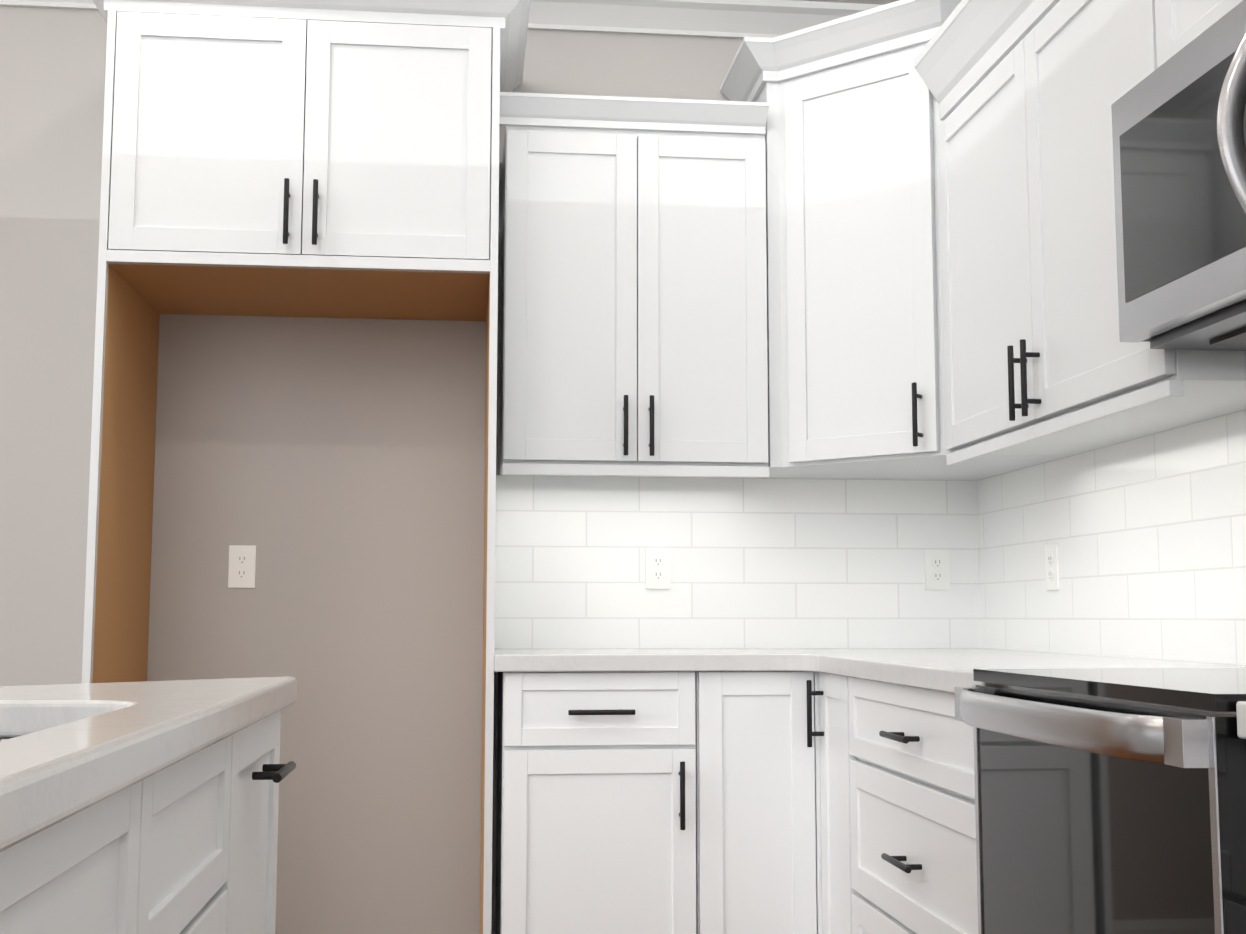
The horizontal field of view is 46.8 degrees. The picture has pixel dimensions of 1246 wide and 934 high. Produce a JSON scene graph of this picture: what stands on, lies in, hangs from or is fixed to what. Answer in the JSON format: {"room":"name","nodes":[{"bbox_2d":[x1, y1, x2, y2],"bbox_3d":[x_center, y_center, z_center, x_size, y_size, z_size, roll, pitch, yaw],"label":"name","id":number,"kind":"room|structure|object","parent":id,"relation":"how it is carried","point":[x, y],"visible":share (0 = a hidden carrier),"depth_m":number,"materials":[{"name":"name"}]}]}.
{"room":"kitchen","nodes":[
{"label":"kitchen","id":0,"kind":"room"},
{"bbox_2d":[0,6,911,933],"bbox_3d":[-0.617,0.026,4.089,3.320,2.800,0.120,1,-6,-6],"label":"wall","id":1,"kind":"structure","parent":0,"point":[332,470],"depth_m":3.98,"materials":[{"name":"grey paint"}]},
{"bbox_2d":[228,545,255,587],"bbox_3d":[-1.045,0.273,3.951,0.072,0.116,0.009,1,-6,-6],"label":"outlet","id":2,"kind":"object","parent":1,"relation":"attached to","point":[242,567],"visible":1,"depth_m":3.95,"materials":[{"name":"white plastic"}]},
{"bbox_2d":[0,0,926,45],"bbox_3d":[-0.692,-1.331,4.123,3.294,0.092,0.074,1,-6,-6],"label":"crown molding","id":3,"kind":"structure","parent":1,"relation":"attached to","point":[739,19],"depth_m":4.16,"materials":[{"name":"white"}]},
{"bbox_2d":[500,92,768,477],"bbox_3d":[0.013,-0.465,3.960,0.726,1.008,0.360,1,-6,-6],"label":"upper cabinet","id":4,"kind":"object","parent":1,"relation":"attached to","point":[634,309],"depth_m":3.83,"materials":[{"name":"white wood"}]},
{"bbox_2d":[494,475,980,648],"bbox_3d":[0.331,0.272,4.102,1.409,0.485,0.008,1,-6,-6],"label":"backsplash","id":5,"kind":"structure","parent":1,"relation":"attached to","point":[791,563],"depth_m":4.10,"materials":[{"name":"tile"}]},
{"bbox_2d":[645,548,670,588],"bbox_3d":[0.099,0.286,4.066,0.072,0.116,0.009,1,-6,-6],"label":"outlet","id":6,"kind":"object","parent":5,"relation":"attached to","point":[657,568],"visible":1,"depth_m":4.06,"materials":[{"name":"white plastic"}]},
{"bbox_2d":[924,549,949,589],"bbox_3d":[0.906,0.296,4.153,0.072,0.116,0.009,1,-6,-6],"label":"outlet","id":7,"kind":"object","parent":5,"relation":"attached to","point":[937,572],"visible":1,"depth_m":4.15,"materials":[{"name":"white plastic"}]},
{"bbox_2d":[720,0,1066,479],"bbox_3d":[0.699,-0.576,3.865,0.755,1.155,0.720,1,-6,-6],"label":"upper cabinet","id":8,"kind":"object","parent":1,"relation":"attached to","point":[854,341],"depth_m":3.75,"materials":[{"name":"white wood"}]},
{"bbox_2d":[793,0,898,4],"bbox_3d":[-2.892,-1.616,2.131,8.700,0.060,11.600,1,-6,-6],"label":"ceiling","id":9,"kind":"structure","parent":0,"point":[880,2],"depth_m":4.22,"materials":[{"name":"white paint"}]},
{"bbox_3d":[-2.894,1.229,1.836,8.700,0.060,11.600,1,-6,-6],"label":"floor","id":10,"kind":"structure","parent":0,"visible":0},
{"bbox_2d":[0,697,295,933],"bbox_3d":[-1.629,0.583,0.128,2.736,0.875,3.717,1,-6,-6],"label":"kitchen island","id":11,"kind":"object","parent":10,"relation":"on","point":[147,807],"depth_m":1.33,"materials":[{"name":"white wood"}]},
{"bbox_2d":[0,677,296,828],"bbox_3d":[-1.662,0.126,0.151,2.765,0.040,3.776,1,-6,-6],"label":"island countertop","id":12,"kind":"structure","parent":11,"relation":"on","point":[87,735],"depth_m":1.29,"materials":[{"name":"white stone"}]},
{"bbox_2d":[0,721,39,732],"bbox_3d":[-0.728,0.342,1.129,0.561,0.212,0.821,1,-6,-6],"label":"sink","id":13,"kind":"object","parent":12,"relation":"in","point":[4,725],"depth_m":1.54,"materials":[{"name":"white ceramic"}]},
{"bbox_2d":[81,0,530,933],"bbox_3d":[-0.803,0.106,3.666,1.093,2.555,0.650,1,-6,-6],"label":"tall cabinet","id":14,"kind":"object","parent":10,"relation":"on","point":[291,167],"depth_m":3.50,"materials":[{"name":"white wood"}]},
{"bbox_2d":[495,671,695,933],"bbox_3d":[-0.084,0.951,3.664,0.463,0.875,0.635,1,-6,-6],"label":"base cabinet","id":15,"kind":"object","parent":10,"relation":"on","point":[596,808],"visible":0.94,"depth_m":3.41,"materials":[{"name":"white wood"}]},
{"bbox_2d":[695,671,822,933],"bbox_3d":[0.607,0.961,3.759,0.924,0.875,0.595,1,-6,-6],"label":"base cabinet","id":16,"kind":"object","parent":10,"relation":"on","point":[758,828],"visible":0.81,"depth_m":3.45,"materials":[{"name":"white wood"}]},
{"bbox_2d":[806,672,857,933],"bbox_3d":[0.780,0.918,3.346,0.668,0.875,0.263,1,-6,-6],"label":"base cabinet","id":17,"kind":"object","parent":10,"relation":"on","point":[835,758],"visible":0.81,"depth_m":3.35,"materials":[{"name":"white wood"}]},
{"bbox_2d":[848,677,977,933],"bbox_3d":[0.844,0.858,2.759,0.668,0.875,0.915,1,-6,-6],"label":"base cabinet","id":18,"kind":"object","parent":10,"relation":"on","point":[913,827],"visible":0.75,"depth_m":2.76,"materials":[{"name":"white wood"}]},
{"bbox_2d":[494,648,1245,692],"bbox_3d":[0.429,0.442,3.191,1.412,0.040,1.775,1,-6,-6],"label":"countertop","id":19,"kind":"structure","parent":18,"relation":"on","point":[945,669],"depth_m":3.40,"materials":[{"name":"white stone"}]},
{"bbox_2d":[954,668,1245,933],"bbox_3d":[0.895,0.607,1.938,0.729,1.205,0.756,1,-6,-6],"label":"range","id":20,"kind":"object","parent":10,"relation":"on","point":[1110,800],"visible":1,"depth_m":1.82,"materials":[{"name":"silver metal"}]},
{"bbox_3d":[1.020,0.690,1.139,0.668,0.875,0.820,1,-6,-6],"label":"base cabinet","id":21,"kind":"object","parent":10,"relation":"on","visible":0},
{"bbox_2d":[1236,701,1245,738],"bbox_3d":[1.030,0.235,1.187,0.650,0.040,0.820,1,-6,-6],"label":"countertop","id":22,"kind":"structure","parent":21,"relation":"on","point":[1241,717],"depth_m":1.55,"materials":[{"name":"white stone"}]},
{"bbox_3d":[1.501,-0.342,0.515,0.120,2.800,7.720,1,-6,-6],"label":"wall","id":23,"kind":"structure","parent":0,"visible":0},
{"bbox_2d":[938,0,1245,465],"bbox_3d":[0.987,-0.493,3.023,0.360,0.873,1.130,1,-6,-6],"label":"upper cabinet","id":24,"kind":"object","parent":23,"relation":"attached to","point":[1040,358],"visible":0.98,"depth_m":2.93,"materials":[{"name":"white wood"}]},
{"bbox_2d":[914,0,1059,119],"bbox_3d":[0.916,-1.087,2.275,0.075,0.155,2.724,1,-6,-6],"label":"crown molding","id":25,"kind":"structure","parent":24,"relation":"on","point":[968,48],"depth_m":3.32,"materials":[{"name":"white wood"}]},
{"bbox_2d":[977,409,1245,664],"bbox_3d":[1.217,0.108,2.509,0.008,0.485,3.367,1,-6,-6],"label":"backsplash","id":26,"kind":"structure","parent":23,"relation":"attached to","point":[1145,534],"depth_m":3.24,"materials":[{"name":"tile"}]},
{"bbox_2d":[1045,543,1059,589],"bbox_3d":[1.084,0.253,3.644,0.009,0.116,0.072,1,-6,-6],"label":"outlet","id":27,"kind":"object","parent":26,"relation":"attached to","point":[1052,565],"visible":1,"depth_m":3.63,"materials":[{"name":"white plastic"}]},
{"bbox_2d":[1155,0,1242,67],"bbox_3d":[1.089,-0.851,2.110,0.360,0.350,0.760,1,-6,-6],"label":"upper cabinet","id":28,"kind":"object","parent":23,"relation":"attached to","point":[1180,24],"visible":0.4,"depth_m":2.38,"materials":[{"name":"white wood"}]},
{"bbox_2d":[1111,0,1245,350],"bbox_3d":[1.030,-0.436,2.061,0.476,0.430,0.756,1,-6,-6],"label":"over-the-range microwave","id":29,"kind":"object","parent":28,"relation":"attached to","point":[1179,138],"visible":1,"depth_m":2.19,"materials":[{"name":"silver metal"}]}
]}

